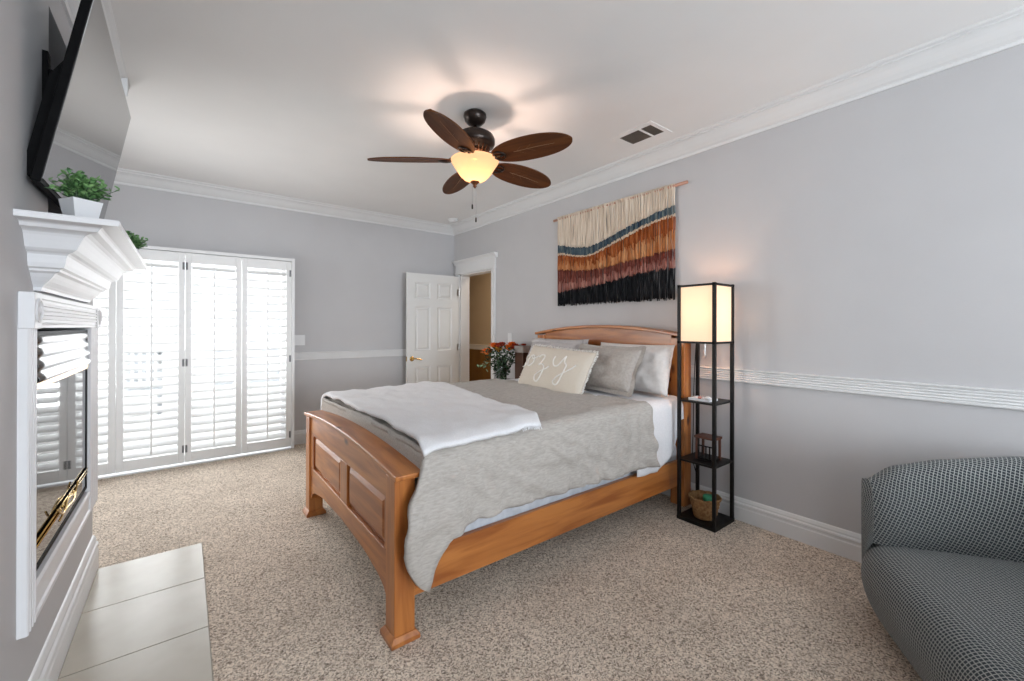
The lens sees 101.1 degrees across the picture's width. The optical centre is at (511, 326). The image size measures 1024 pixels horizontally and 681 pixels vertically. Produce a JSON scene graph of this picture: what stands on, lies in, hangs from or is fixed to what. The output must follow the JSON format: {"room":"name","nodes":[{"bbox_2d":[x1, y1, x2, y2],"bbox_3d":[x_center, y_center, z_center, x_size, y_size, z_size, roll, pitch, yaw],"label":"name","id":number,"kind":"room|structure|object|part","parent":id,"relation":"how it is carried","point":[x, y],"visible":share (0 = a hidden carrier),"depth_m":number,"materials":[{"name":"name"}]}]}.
{"room":"bedroom","nodes":[
{"label":"bedroom","id":0,"kind":"room"},
{"bbox_2d":[0,0,92,680],"bbox_3d":[-0.356,-0.049,-0.593,0.500,2.735,6.940,0,0,-38],"label":"wall","id":1,"kind":"structure","parent":0,"point":[27,27],"depth_m":1.24,"materials":[{"name":"paint"}]},
{"bbox_2d":[36,330,90,570],"bbox_3d":[-1.958,0.411,1.623,0.371,0.792,0.986,0,0,-38],"label":"fireplace insert","id":2,"kind":"object","parent":1,"relation":"attached to","point":[63,361],"visible":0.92,"depth_m":1.65,"materials":[{"name":"black metal"},{"name":"reflective glass"},{"name":"brass"}]},
{"bbox_3d":[-1.829,0.759,1.717,0.006,0.062,0.933,0,0,-38],"label":"glass","id":3,"kind":"part","parent":2,"relation":"part of","materials":[{"name":"clear glass"}]},
{"bbox_3d":[-1.829,0.450,1.718,0.006,0.484,0.933,0,0,-38],"label":"glass door","id":4,"kind":"part","parent":2,"relation":"part of","materials":[{"name":"clear glass"}]},
{"bbox_3d":[-1.817,0.707,1.727,0.020,0.062,0.933,0,0,-38],"label":"brass rail","id":5,"kind":"part","parent":2,"relation":"part of","materials":[{"name":"gold metal"}]},
{"bbox_3d":[-1.824,0.195,1.722,0.014,0.025,0.933,0,0,-38],"label":"brass trim","id":6,"kind":"part","parent":2,"relation":"part of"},
{"bbox_3d":[-1.821,0.102,1.724,0.024,0.164,0.933,0,0,-38],"label":"hood panel","id":7,"kind":"part","parent":2,"relation":"part of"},
{"bbox_2d":[28,535,98,680],"bbox_3d":[-0.188,1.228,-0.387,0.025,0.182,6.820,0,0,-38],"label":"baseboard","id":8,"kind":"structure","parent":1,"relation":"attached to","point":[48,666],"depth_m":1.72,"materials":[{"name":"white paint"}]},
{"bbox_2d":[27,0,130,218],"bbox_3d":[-1.778,-0.794,1.778,0.169,0.681,1.114,0,0,-38],"label":"television","id":9,"kind":"object","parent":1,"relation":"attached to","point":[83,118],"visible":0.73,"depth_m":1.48,"materials":[{"name":"black plastic"}]},
{"bbox_2d":[13,209,147,639],"bbox_3d":[-1.770,0.301,1.821,0.229,1.288,1.341,0,0,-38],"label":"fireplace mantel","id":10,"kind":"object","parent":1,"relation":"attached to","point":[77,258],"visible":1,"depth_m":1.38,"materials":[{"name":"white paint"}]},
{"bbox_3d":[-1.827,0.884,1.724,0.022,0.121,0.985,0,0,-38],"label":"rail","id":11,"kind":"part","parent":10,"relation":"part of","materials":[{"name":"white paint"}]},
{"bbox_2d":[13,209,147,302],"bbox_3d":[-1.767,-0.231,1.819,0.229,0.224,1.335,0,0,-38],"label":"mantel shelf","id":12,"kind":"object","parent":10,"relation":"attached to","point":[77,258],"depth_m":1.41,"materials":[{"name":"white paint"}]},
{"bbox_2d":[44,167,119,217],"bbox_3d":[-1.406,-0.426,1.373,0.188,0.166,0.159,0,0,18],"label":"potted plant","id":13,"kind":"object","parent":10,"relation":"on","point":[80,191],"visible":0.99,"depth_m":1.35,"materials":[{"name":"green plant"}]},
{"bbox_3d":[-1.404,-0.376,1.373,0.077,0.066,0.077,0,0,18],"label":"pot","id":14,"kind":"part","parent":13,"relation":"part of","materials":[{"name":"white ceramic"}]},
{"bbox_2d":[126,231,147,251],"bbox_3d":[-2.026,-0.426,2.227,0.188,0.166,0.159,0,0,42],"label":"potted plant","id":15,"kind":"object","parent":10,"relation":"on","point":[138,243],"visible":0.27,"depth_m":2.23,"materials":[{"name":"green plant"}]},
{"bbox_2d":[61,0,127,78],"bbox_3d":[-0.181,-1.361,-0.295,0.135,0.110,6.955,0,0,-38],"label":"trim","id":16,"kind":"structure","parent":1,"relation":"attached to","point":[71,7],"depth_m":1.92,"materials":[{"name":"white paint"}]},
{"bbox_2d":[121,78,129,96],"bbox_3d":[-2.531,-1.361,2.197,0.790,0.110,0.135,0,0,-38],"label":"trim","id":17,"kind":"structure","parent":1,"relation":"attached to","point":[125,82],"depth_m":2.38,"materials":[{"name":"white paint"}]},
{"bbox_2d":[98,378,279,463],"bbox_3d":[-5.942,1.413,7.647,12.000,0.120,8.630,0,0,-38],"label":"floor","id":18,"kind":"structure","parent":0,"point":[276,387],"depth_m":6.27,"materials":[{"name":"concrete"}]},
{"bbox_2d":[124,352,162,414],"bbox_3d":[-5.591,0.861,6.300,0.560,0.980,0.510,0,0,-38],"label":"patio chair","id":19,"kind":"object","parent":18,"relation":"on","point":[159,353],"visible":0.15,"depth_m":6.40,"materials":[{"name":"white"}]},
{"bbox_3d":[-5.591,0.911,6.300,0.560,0.060,0.510,0,0,-38],"label":"seat","id":20,"kind":"part","parent":19,"relation":"part of","materials":[{"name":"white"}]},
{"bbox_3d":[-5.711,0.626,6.472,0.500,0.510,0.030,0,0,-38],"label":"backrest","id":21,"kind":"part","parent":19,"relation":"part of","materials":[{"name":"white"}]},
{"bbox_3d":[-5.255,1.026,6.275,0.040,0.650,0.040,0,0,-38],"label":"leg","id":22,"kind":"part","parent":19,"relation":"part of","materials":[{"name":"white"}]},
{"bbox_2d":[98,301,213,393],"bbox_3d":[-8.780,0.406,7.185,6.045,1.880,0.120,0,0,-38],"label":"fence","id":23,"kind":"object","parent":18,"relation":"on","point":[137,302],"visible":0.06,"depth_m":8.46,"materials":[{"name":"white"}]},
{"bbox_3d":[-7.785,0.444,7.901,1.195,1.750,0.030,0,0,-38],"label":"board panel","id":24,"kind":"part","parent":23,"relation":"part of","materials":[{"name":"white"}]},
{"bbox_3d":[-7.346,0.411,8.318,0.100,1.880,0.090,0,0,-38],"label":"fence post","id":25,"kind":"part","parent":23,"relation":"part of","materials":[{"name":"white"}]},
{"bbox_3d":[-6.837,0.448,8.637,1.195,1.750,0.030,0,0,-38],"label":"board panel","id":26,"kind":"part","parent":23,"relation":"part of","materials":[{"name":"white wood"}]},
{"bbox_2d":[200,264,280,385],"bbox_3d":[-5.250,-1.354,11.496,5.800,5.430,2.000,0,0,-38],"label":"house","id":27,"kind":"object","parent":18,"relation":"on","point":[205,272],"visible":0.02,"depth_m":9.91,"materials":[{"name":"white"}]},
{"bbox_2d":[231,267,251,422],"bbox_3d":[-3.742,-0.012,5.830,0.220,2.730,0.220,0,0,-38],"label":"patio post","id":28,"kind":"object","parent":18,"relation":"on","point":[234,267],"visible":0.25,"depth_m":5.79,"materials":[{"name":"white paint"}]},
{"bbox_2d":[104,183,453,430],"bbox_3d":[-2.522,-0.044,4.765,4.200,2.735,0.120,0,0,-38],"label":"wall","id":29,"kind":"structure","parent":0,"point":[350,275],"depth_m":4.93,"materials":[{"name":"paint"}]},
{"bbox_2d":[93,281,115,475],"bbox_3d":[-3.697,0.291,3.565,0.504,1.996,0.084,0,0,-38],"label":"shutter panel","id":30,"kind":"object","parent":29,"relation":"attached to","point":[110,467],"visible":0.26,"depth_m":3.69,"materials":[{"name":"white paint"}]},
{"bbox_2d":[116,249,184,472],"bbox_3d":[-3.307,0.293,3.868,0.478,1.996,0.084,0,0,-38],"label":"shutter panel","id":31,"kind":"object","parent":29,"relation":"attached to","point":[153,255],"visible":0.93,"depth_m":3.86,"materials":[{"name":"white paint"}]},
{"bbox_3d":[-3.284,0.293,3.839,0.012,1.746,0.012,0,0,-38],"label":"tilt rod","id":32,"kind":"part","parent":31,"relation":"part of","materials":[{"name":"white paint"}]},
{"bbox_2d":[98,245,294,479],"bbox_3d":[-3.197,0.290,4.047,1.974,2.062,0.185,0,0,-38],"label":"trim","id":33,"kind":"structure","parent":29,"relation":"attached to","point":[292,261],"depth_m":4.35,"materials":[{"name":"white paint"}]},
{"bbox_2d":[185,253,241,461],"bbox_3d":[-2.937,0.294,4.155,0.452,1.996,0.084,0,0,-38],"label":"shutter panel","id":34,"kind":"object","parent":29,"relation":"attached to","point":[190,258],"visible":1,"depth_m":4.14,"materials":[{"name":"white paint"}]},
{"bbox_3d":[-2.915,0.294,4.126,0.012,1.746,0.012,0,0,-38],"label":"tilt rod","id":35,"kind":"part","parent":34,"relation":"part of","materials":[{"name":"white paint"}]},
{"bbox_2d":[177,262,285,459],"bbox_3d":[-3.285,0.306,4.172,1.870,2.030,0.060,0,0,-38],"label":"window","id":36,"kind":"structure","parent":29,"relation":"in","point":[282,277],"depth_m":4.70,"materials":[{"name":"white glass"}]},
{"bbox_2d":[241,258,290,453],"bbox_3d":[-2.577,0.295,4.434,0.451,1.996,0.084,0,0,-38],"label":"shutter panel","id":37,"kind":"object","parent":29,"relation":"attached to","point":[247,263],"visible":1,"depth_m":4.41,"materials":[{"name":"white paint"}]},
{"bbox_3d":[-2.555,0.295,4.406,0.012,1.746,0.012,0,0,-38],"label":"tilt rod","id":38,"kind":"part","parent":37,"relation":"part of","materials":[{"name":"white paint"}]},
{"bbox_2d":[114,168,453,235],"bbox_3d":[-2.394,-1.356,4.703,4.080,0.110,0.135,0,0,-38],"label":"trim","id":39,"kind":"structure","parent":29,"relation":"attached to","point":[123,176],"depth_m":4.51,"materials":[{"name":"white paint"}]},
{"bbox_2d":[294,429,305,444],"bbox_3d":[-1.636,1.250,5.359,2.065,0.152,0.026,0,0,-38],"label":"baseboard","id":40,"kind":"structure","parent":29,"relation":"attached to","point":[299,435],"depth_m":4.76,"materials":[{"name":"white paint"}]},
{"bbox_2d":[295,335,304,344],"bbox_3d":[-2.407,0.152,4.771,0.116,0.116,0.010,0,0,-38],"label":"light switch","id":41,"kind":"object","parent":29,"relation":"attached to","point":[299,339],"visible":0.84,"depth_m":4.77,"materials":[{"name":"white paint"}]},
{"bbox_2d":[295,349,405,359],"bbox_3d":[-1.635,0.336,5.362,2.065,0.090,0.024,0,0,-38],"label":"trim","id":42,"kind":"structure","parent":29,"relation":"attached to","point":[387,352],"depth_m":5.09,"materials":[{"name":"white paint"}]},
{"bbox_2d":[92,443,922,680],"bbox_3d":[0.273,1.383,1.256,4.320,0.120,9.090,0,0,-38],"label":"floor","id":43,"kind":"structure","parent":0,"point":[639,591],"depth_m":2.05,"materials":[{"name":"carpet"}]},
{"bbox_2d":[57,543,213,680],"bbox_3d":[-0.792,1.314,0.764,0.483,0.011,4.178,0,0,-38],"label":"hearth","id":44,"kind":"object","parent":43,"relation":"on","point":[145,618],"visible":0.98,"depth_m":1.85,"materials":[{"name":"tile"}]},
{"bbox_2d":[302,325,690,650],"bbox_3d":[-0.072,0.653,3.090,2.344,1.344,1.686,0,0,-38],"label":"bed","id":45,"kind":"object","parent":43,"relation":"on","point":[367,482],"visible":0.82,"depth_m":2.23,"materials":[{"name":"brown wood"}]},
{"bbox_3d":[-1.408,0.968,3.002,0.092,0.666,0.100,0,0,-38],"label":"post","id":46,"kind":"part","parent":45,"relation":"part of","materials":[{"name":"brown wood"}]},
{"bbox_3d":[-1.145,0.863,2.654,0.046,0.230,0.623,0,0,-38],"label":"raised panel","id":47,"kind":"part","parent":45,"relation":"part of","materials":[{"name":"brown wood"}]},
{"bbox_3d":[-0.946,0.671,2.401,0.058,0.153,1.415,0,0,-38],"label":"footboard","id":48,"kind":"part","parent":45,"relation":"part of","materials":[{"name":"brown wood"}]},
{"bbox_3d":[-0.947,1.089,2.401,0.058,0.224,1.415,0,0,-38],"label":"rail","id":49,"kind":"part","parent":45,"relation":"part of","materials":[{"name":"brown wood"}]},
{"bbox_3d":[-0.710,0.862,2.093,0.046,0.230,0.548,0,0,-38],"label":"raised panel","id":50,"kind":"part","parent":45,"relation":"part of","materials":[{"name":"brown wood"}]},
{"bbox_3d":[-0.479,0.967,1.806,0.092,0.666,0.098,0,0,-38],"label":"post","id":51,"kind":"part","parent":45,"relation":"part of","materials":[{"name":"brown wood"}]},
{"bbox_2d":[321,378,659,592],"bbox_3d":[-0.280,0.790,2.921,1.816,0.627,1.840,0,0,-38],"label":"comforter","id":52,"kind":"object","parent":45,"relation":"on","point":[584,439],"visible":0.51,"depth_m":2.15,"materials":[{"name":"grey fabric"}]},
{"bbox_2d":[321,381,541,456],"bbox_3d":[-0.549,0.603,2.716,0.894,0.310,1.766,0,0,-38],"label":"throw blanket","id":53,"kind":"object","parent":52,"relation":"on","point":[438,415],"visible":0.98,"depth_m":2.29,"materials":[{"name":"white fabric"}]},
{"bbox_3d":[0.410,1.064,2.466,2.122,0.182,0.028,0,0,-38],"label":"rail","id":54,"kind":"part","parent":45,"relation":"part of","materials":[{"name":"brown wood"}]},
{"bbox_2d":[518,344,598,393],"bbox_3d":[0.339,0.355,3.415,0.237,0.409,0.827,0,0,-34],"label":"throw pillow","id":55,"kind":"object","parent":45,"relation":"on","point":[559,369],"visible":0.87,"depth_m":3.29,"materials":[{"name":"fabric"}]},
{"bbox_2d":[508,379,683,476],"bbox_3d":[0.517,0.739,3.538,0.561,0.487,1.680,0,0,-38],"label":"sheet","id":56,"kind":"object","parent":45,"relation":"on","point":[664,407],"visible":0.3,"depth_m":2.93,"materials":[{"name":"white fabric"}]},
{"bbox_2d":[528,338,582,354],"bbox_3d":[0.351,0.296,3.805,0.209,0.367,0.654,0,0,-41],"label":"pillow sham","id":57,"kind":"object","parent":56,"relation":"on","point":[575,345],"visible":0.2,"depth_m":3.75,"materials":[{"name":"grey fabric"}]},
{"bbox_2d":[537,338,588,343],"bbox_3d":[0.434,0.293,3.970,0.210,0.363,0.683,0,0,-42],"label":"bed pillow","id":58,"kind":"object","parent":56,"relation":"on","point":[585,341],"visible":0.06,"depth_m":3.83,"materials":[{"name":"grey fabric"}]},
{"bbox_2d":[580,343,645,396],"bbox_3d":[0.706,0.315,3.239,0.222,0.353,0.654,0,0,-35],"label":"pillow sham","id":59,"kind":"object","parent":56,"relation":"on","point":[614,371],"visible":0.74,"depth_m":3.08,"materials":[{"name":"grey fabric"}]},
{"bbox_2d":[600,342,674,395],"bbox_3d":[0.926,0.310,3.270,0.218,0.360,0.701,0,0,-35],"label":"bed pillow","id":60,"kind":"object","parent":56,"relation":"on","point":[652,376],"visible":0.44,"depth_m":3.03,"materials":[{"name":"white fabric"}]},
{"bbox_3d":[0.800,0.083,3.780,0.059,0.151,1.420,0,0,-38],"label":"rail","id":61,"kind":"part","parent":45,"relation":"part of","materials":[{"name":"brown wood"}]},
{"bbox_3d":[0.805,0.542,3.784,0.025,0.772,1.420,0,0,-38],"label":"headboard","id":62,"kind":"part","parent":45,"relation":"part of","materials":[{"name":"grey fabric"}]},
{"bbox_3d":[1.271,0.706,3.175,0.095,1.245,0.113,0,0,-38],"label":"post","id":63,"kind":"part","parent":45,"relation":"part of","materials":[{"name":"brown wood"}]},
{"bbox_2d":[677,282,734,532],"bbox_3d":[1.338,0.519,2.927,0.310,1.617,0.304,0,0,-38],"label":"floor lamp","id":64,"kind":"object","parent":43,"relation":"on","point":[705,311],"visible":0.91,"depth_m":2.86,"materials":[{"name":"black wood"}]},
{"bbox_3d":[1.160,0.508,2.923,0.021,1.595,0.021,0,0,-38],"label":"post","id":65,"kind":"part","parent":64,"relation":"part of","materials":[{"name":"black wood"}]},
{"bbox_3d":[1.335,0.623,3.082,0.039,1.012,0.118,0,0,31],"label":"power cord","id":66,"kind":"part","parent":64,"relation":"part of","materials":[{"name":"black plastic"}]},
{"bbox_3d":[1.354,0.509,3.073,0.021,1.595,0.021,0,0,-38],"label":"post","id":67,"kind":"part","parent":64,"relation":"part of","materials":[{"name":"black wood"}]},
{"bbox_2d":[688,396,717,401],"bbox_3d":[1.304,0.486,2.876,0.120,0.030,0.145,0,0,-38],"label":"tray","id":68,"kind":"object","parent":64,"relation":"on","point":[696,398],"visible":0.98,"depth_m":2.86,"materials":[{"name":"white ceramic"}]},
{"bbox_2d":[688,490,721,520],"bbox_3d":[1.325,1.231,2.895,0.212,0.149,0.212,0,0,-38],"label":"wicker basket","id":69,"kind":"object","parent":64,"relation":"on","point":[702,510],"visible":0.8,"depth_m":2.84,"materials":[{"name":"brown wicker"}]},
{"bbox_2d":[703,494,711,500],"bbox_3d":[1.349,1.227,2.889,0.078,0.140,0.078,0,0,-38],"label":"jar","id":70,"kind":"object","parent":69,"relation":"in","point":[706,497],"visible":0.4,"depth_m":2.87,"materials":[{"name":"green glass"}]},
{"bbox_3d":[1.334,-0.278,2.903,0.266,0.014,0.266,0,0,-38],"label":"shade frame","id":71,"kind":"part","parent":64,"relation":"part of","materials":[{"name":"black wood"}]},
{"bbox_3d":[1.333,0.106,2.902,0.266,0.014,0.266,0,0,-38],"label":"shade frame","id":72,"kind":"part","parent":64,"relation":"part of","materials":[{"name":"black wood"}]},
{"bbox_3d":[1.332,0.508,2.902,0.260,0.012,0.260,0,0,-38],"label":"shelf","id":73,"kind":"part","parent":64,"relation":"part of","materials":[{"name":"black wood"}]},
{"bbox_3d":[1.331,0.916,2.901,0.260,0.012,0.260,0,0,-38],"label":"shelf","id":74,"kind":"part","parent":64,"relation":"part of","materials":[{"name":"black wood"}]},
{"bbox_3d":[1.333,-0.086,2.903,0.242,0.371,0.242,0,0,-38],"label":"lamp shade","id":75,"kind":"part","parent":64,"relation":"part of","materials":[{"name":"beige fabric"}]},
{"bbox_2d":[694,433,721,461],"bbox_3d":[1.344,0.828,2.888,0.112,0.162,0.142,0,0,-38],"label":"candle holder","id":76,"kind":"object","parent":64,"relation":"on","point":[704,436],"visible":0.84,"depth_m":2.87,"materials":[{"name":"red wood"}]},
{"bbox_3d":[1.275,0.836,2.907,0.014,0.146,0.014,0,0,-38],"label":"post","id":77,"kind":"part","parent":76,"relation":"part of","materials":[{"name":"red wood"}]},
{"bbox_3d":[1.343,0.836,2.960,0.014,0.146,0.014,0,0,-38],"label":"post","id":78,"kind":"part","parent":76,"relation":"part of","materials":[{"name":"red wood"}]},
{"bbox_2d":[697,454,719,461],"bbox_3d":[1.344,0.899,2.888,0.092,0.010,0.122,0,0,-38],"label":"tray","id":79,"kind":"object","parent":76,"relation":"on","point":[705,457],"depth_m":2.87,"materials":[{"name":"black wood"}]},
{"bbox_3d":[1.414,0.836,2.869,0.014,0.146,0.014,0,0,-38],"label":"post","id":80,"kind":"part","parent":76,"relation":"part of","materials":[{"name":"red wood"}]},
{"bbox_3d":[1.310,0.508,2.730,0.021,1.595,0.021,0,0,-38],"label":"post","id":81,"kind":"part","parent":64,"relation":"part of","materials":[{"name":"black wood"}]},
{"bbox_3d":[1.504,0.508,2.880,0.021,1.595,0.021,0,0,-38],"label":"post","id":82,"kind":"part","parent":64,"relation":"part of","materials":[{"name":"black wood"}]},
{"bbox_2d":[861,456,1023,680],"bbox_3d":[1.776,0.913,1.031,1.025,0.825,1.863,0,0,20],"label":"armchair","id":83,"kind":"object","parent":43,"relation":"on","point":[942,540],"visible":1,"depth_m":1.69,"materials":[{"name":"fabric"}]},
{"bbox_3d":[1.614,0.944,1.927,0.028,0.505,0.107,0,0,20],"label":"arm","id":84,"kind":"part","parent":83,"relation":"part of","materials":[{"name":"fabric"}]},
{"bbox_3d":[1.731,1.118,1.047,0.930,0.374,1.603,0,0,20],"label":"seat","id":85,"kind":"part","parent":83,"relation":"part of","materials":[{"name":"fabric"}]},
{"bbox_3d":[1.807,0.903,1.021,0.960,0.805,1.751,0,0,20],"label":"backrest","id":86,"kind":"part","parent":83,"relation":"part of","materials":[{"name":"fabric"}]},
{"bbox_3d":[-0.078,0.966,4.573,0.513,0.725,0.520,0,0,-38],"label":"nightstand","id":87,"kind":"object","parent":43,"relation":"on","visible":0},
{"bbox_2d":[477,342,526,379],"bbox_3d":[-0.114,0.383,4.618,0.451,0.440,0.454,0,0,-38],"label":"flower vase","id":88,"kind":"object","parent":87,"relation":"on","point":[500,366],"visible":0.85,"depth_m":4.58,"materials":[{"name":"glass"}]},
{"bbox_2d":[514,345,530,378],"bbox_3d":[0.131,0.403,4.501,0.160,0.400,0.150,0,0,-38],"label":"storage box","id":89,"kind":"object","parent":87,"relation":"on","point":[521,352],"visible":0.6,"depth_m":4.44,"materials":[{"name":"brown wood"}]},
{"bbox_3d":[0.131,0.238,4.501,0.160,0.070,0.150,0,0,-38],"label":"lid","id":90,"kind":"part","parent":89,"relation":"part of","materials":[{"name":"white"}]},
{"bbox_2d":[110,0,1023,224],"bbox_3d":[0.279,-1.472,1.261,4.320,0.120,9.090,0,0,-38],"label":"ceiling","id":91,"kind":"structure","parent":0,"point":[287,98],"depth_m":2.34,"materials":[{"name":"paint"}]},
{"bbox_2d":[448,218,457,222],"bbox_3d":[-0.772,-1.386,5.516,0.130,0.041,0.130,0,0,-38],"label":"smoke detector","id":92,"kind":"object","parent":91,"relation":"attached to","point":[452,220],"visible":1,"depth_m":5.48,"materials":[{"name":"white paint"}]},
{"bbox_2d":[367,108,572,221],"bbox_3d":[-0.206,-1.050,2.817,1.274,0.718,1.319,0,0,-38],"label":"ceiling fan","id":93,"kind":"object","parent":91,"relation":"hanging from","point":[474,164],"visible":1,"depth_m":2.67,"materials":[{"name":"brown wood"}]},
{"bbox_3d":[-0.669,-1.087,2.746,0.532,0.022,0.212,0,14,-4],"label":"blade","id":94,"kind":"part","parent":93,"relation":"part of","materials":[{"name":"brown wood"}]},
{"bbox_3d":[-0.346,-1.088,2.363,0.212,0.022,0.532,14,3,13],"label":"blade","id":95,"kind":"part","parent":93,"relation":"part of","materials":[{"name":"brown wood"}]},
{"bbox_3d":[-0.406,-1.086,3.171,0.212,0.022,0.532,-15,6,-22],"label":"blade","id":96,"kind":"part","parent":93,"relation":"part of","materials":[{"name":"brown wood"}]},
{"bbox_3d":[-0.245,-1.026,2.777,0.316,0.147,0.316,0,0,-38],"label":"lamp shade","id":97,"kind":"part","parent":93,"relation":"part of","materials":[{"name":"white glass"}]},
{"bbox_3d":[0.081,-1.086,3.052,0.532,0.022,0.212,0,-14,-40],"label":"blade","id":98,"kind":"part","parent":93,"relation":"part of","materials":[{"name":"brown wood"}]},
{"bbox_3d":[0.117,-1.086,2.552,0.532,0.022,0.212,0,-14,32],"label":"blade","id":99,"kind":"part","parent":93,"relation":"part of","materials":[{"name":"brown wood"}]},
{"bbox_2d":[610,121,671,147],"bbox_3d":[0.944,-1.405,3.095,0.270,0.005,0.350,0,0,-38],"label":"ceiling vent","id":100,"kind":"object","parent":91,"relation":"in","point":[648,131],"visible":1,"depth_m":3.08,"materials":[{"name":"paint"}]},
{"bbox_2d":[620,125,663,143],"bbox_3d":[0.948,-1.405,3.088,0.167,0.005,0.265,0,0,-38],"label":"grille","id":101,"kind":"object","parent":100,"relation":"attached to","point":[647,132],"depth_m":3.08,"materials":[{"name":"grey metal"}]},
{"bbox_2d":[454,44,1023,533],"bbox_3d":[1.611,-0.037,4.024,1.420,2.735,11.820,0,0,-38],"label":"wall","id":102,"kind":"structure","parent":0,"point":[879,236],"depth_m":2.46,"materials":[{"name":"paint"}]},
{"bbox_2d":[406,272,459,382],"bbox_3d":[-1.026,0.311,5.598,0.774,2.010,0.094,0,0,-38],"label":"door","id":103,"kind":"structure","parent":102,"relation":"in","point":[432,301],"depth_m":5.59,"materials":[{"name":"white paint"}]},
{"bbox_2d":[452,252,497,381],"bbox_3d":[-0.452,0.208,5.587,0.200,2.243,1.010,0,0,-38],"label":"trim","id":104,"kind":"structure","parent":102,"relation":"attached to","point":[484,263],"depth_m":5.85,"materials":[{"name":"white paint"}]},
{"bbox_2d":[469,349,490,380],"bbox_3d":[0.148,0.882,6.888,0.012,0.899,5.300,0,0,-38],"label":"wainscoting","id":105,"kind":"structure","parent":102,"relation":"attached to","point":[476,357],"depth_m":7.88,"materials":[{"name":"brown wood"}]},
{"bbox_2d":[469,344,490,349],"bbox_3d":[0.145,0.378,6.886,0.024,0.090,5.300,0,0,-38],"label":"trim","id":106,"kind":"structure","parent":102,"relation":"attached to","point":[471,346],"depth_m":7.89,"materials":[{"name":"white paint"}]},
{"bbox_2d":[508,333,511,342],"bbox_3d":[-0.027,0.133,4.967,0.010,0.116,0.076,0,0,-38],"label":"light switch","id":107,"kind":"object","parent":102,"relation":"attached to","point":[509,334],"visible":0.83,"depth_m":4.96,"materials":[{"name":"white paint"}]},
{"bbox_2d":[553,180,687,305],"bbox_3d":[0.875,-0.659,3.762,0.036,0.908,1.460,0,0,-38],"label":"wall hanging","id":108,"kind":"object","parent":102,"relation":"attached to","point":[657,231],"depth_m":3.68},
{"bbox_3d":[0.880,-1.093,3.766,0.025,0.032,1.460,0,0,-38],"label":"rod","id":109,"kind":"part","parent":108,"relation":"part of","materials":[{"name":"brown wood"}]},
{"bbox_2d":[451,5,1023,235],"bbox_3d":[1.837,-1.352,2.471,0.135,0.110,8.850,0,0,-38],"label":"trim","id":110,"kind":"structure","parent":102,"relation":"attached to","point":[1003,31],"depth_m":2.54,"materials":[{"name":"white paint"}]},
{"bbox_2d":[494,351,1023,410],"bbox_3d":[2.190,0.337,2.099,0.024,0.090,7.830,0,0,-38],"label":"trim","id":111,"kind":"structure","parent":102,"relation":"attached to","point":[953,394],"depth_m":2.30,"materials":[{"name":"white paint"}]},
{"bbox_2d":[662,482,861,562],"bbox_3d":[2.188,1.252,2.097,0.026,0.152,7.830,0,0,-38],"label":"baseboard","id":112,"kind":"structure","parent":102,"relation":"attached to","point":[833,539],"depth_m":2.63,"materials":[{"name":"white paint"}]}
]}

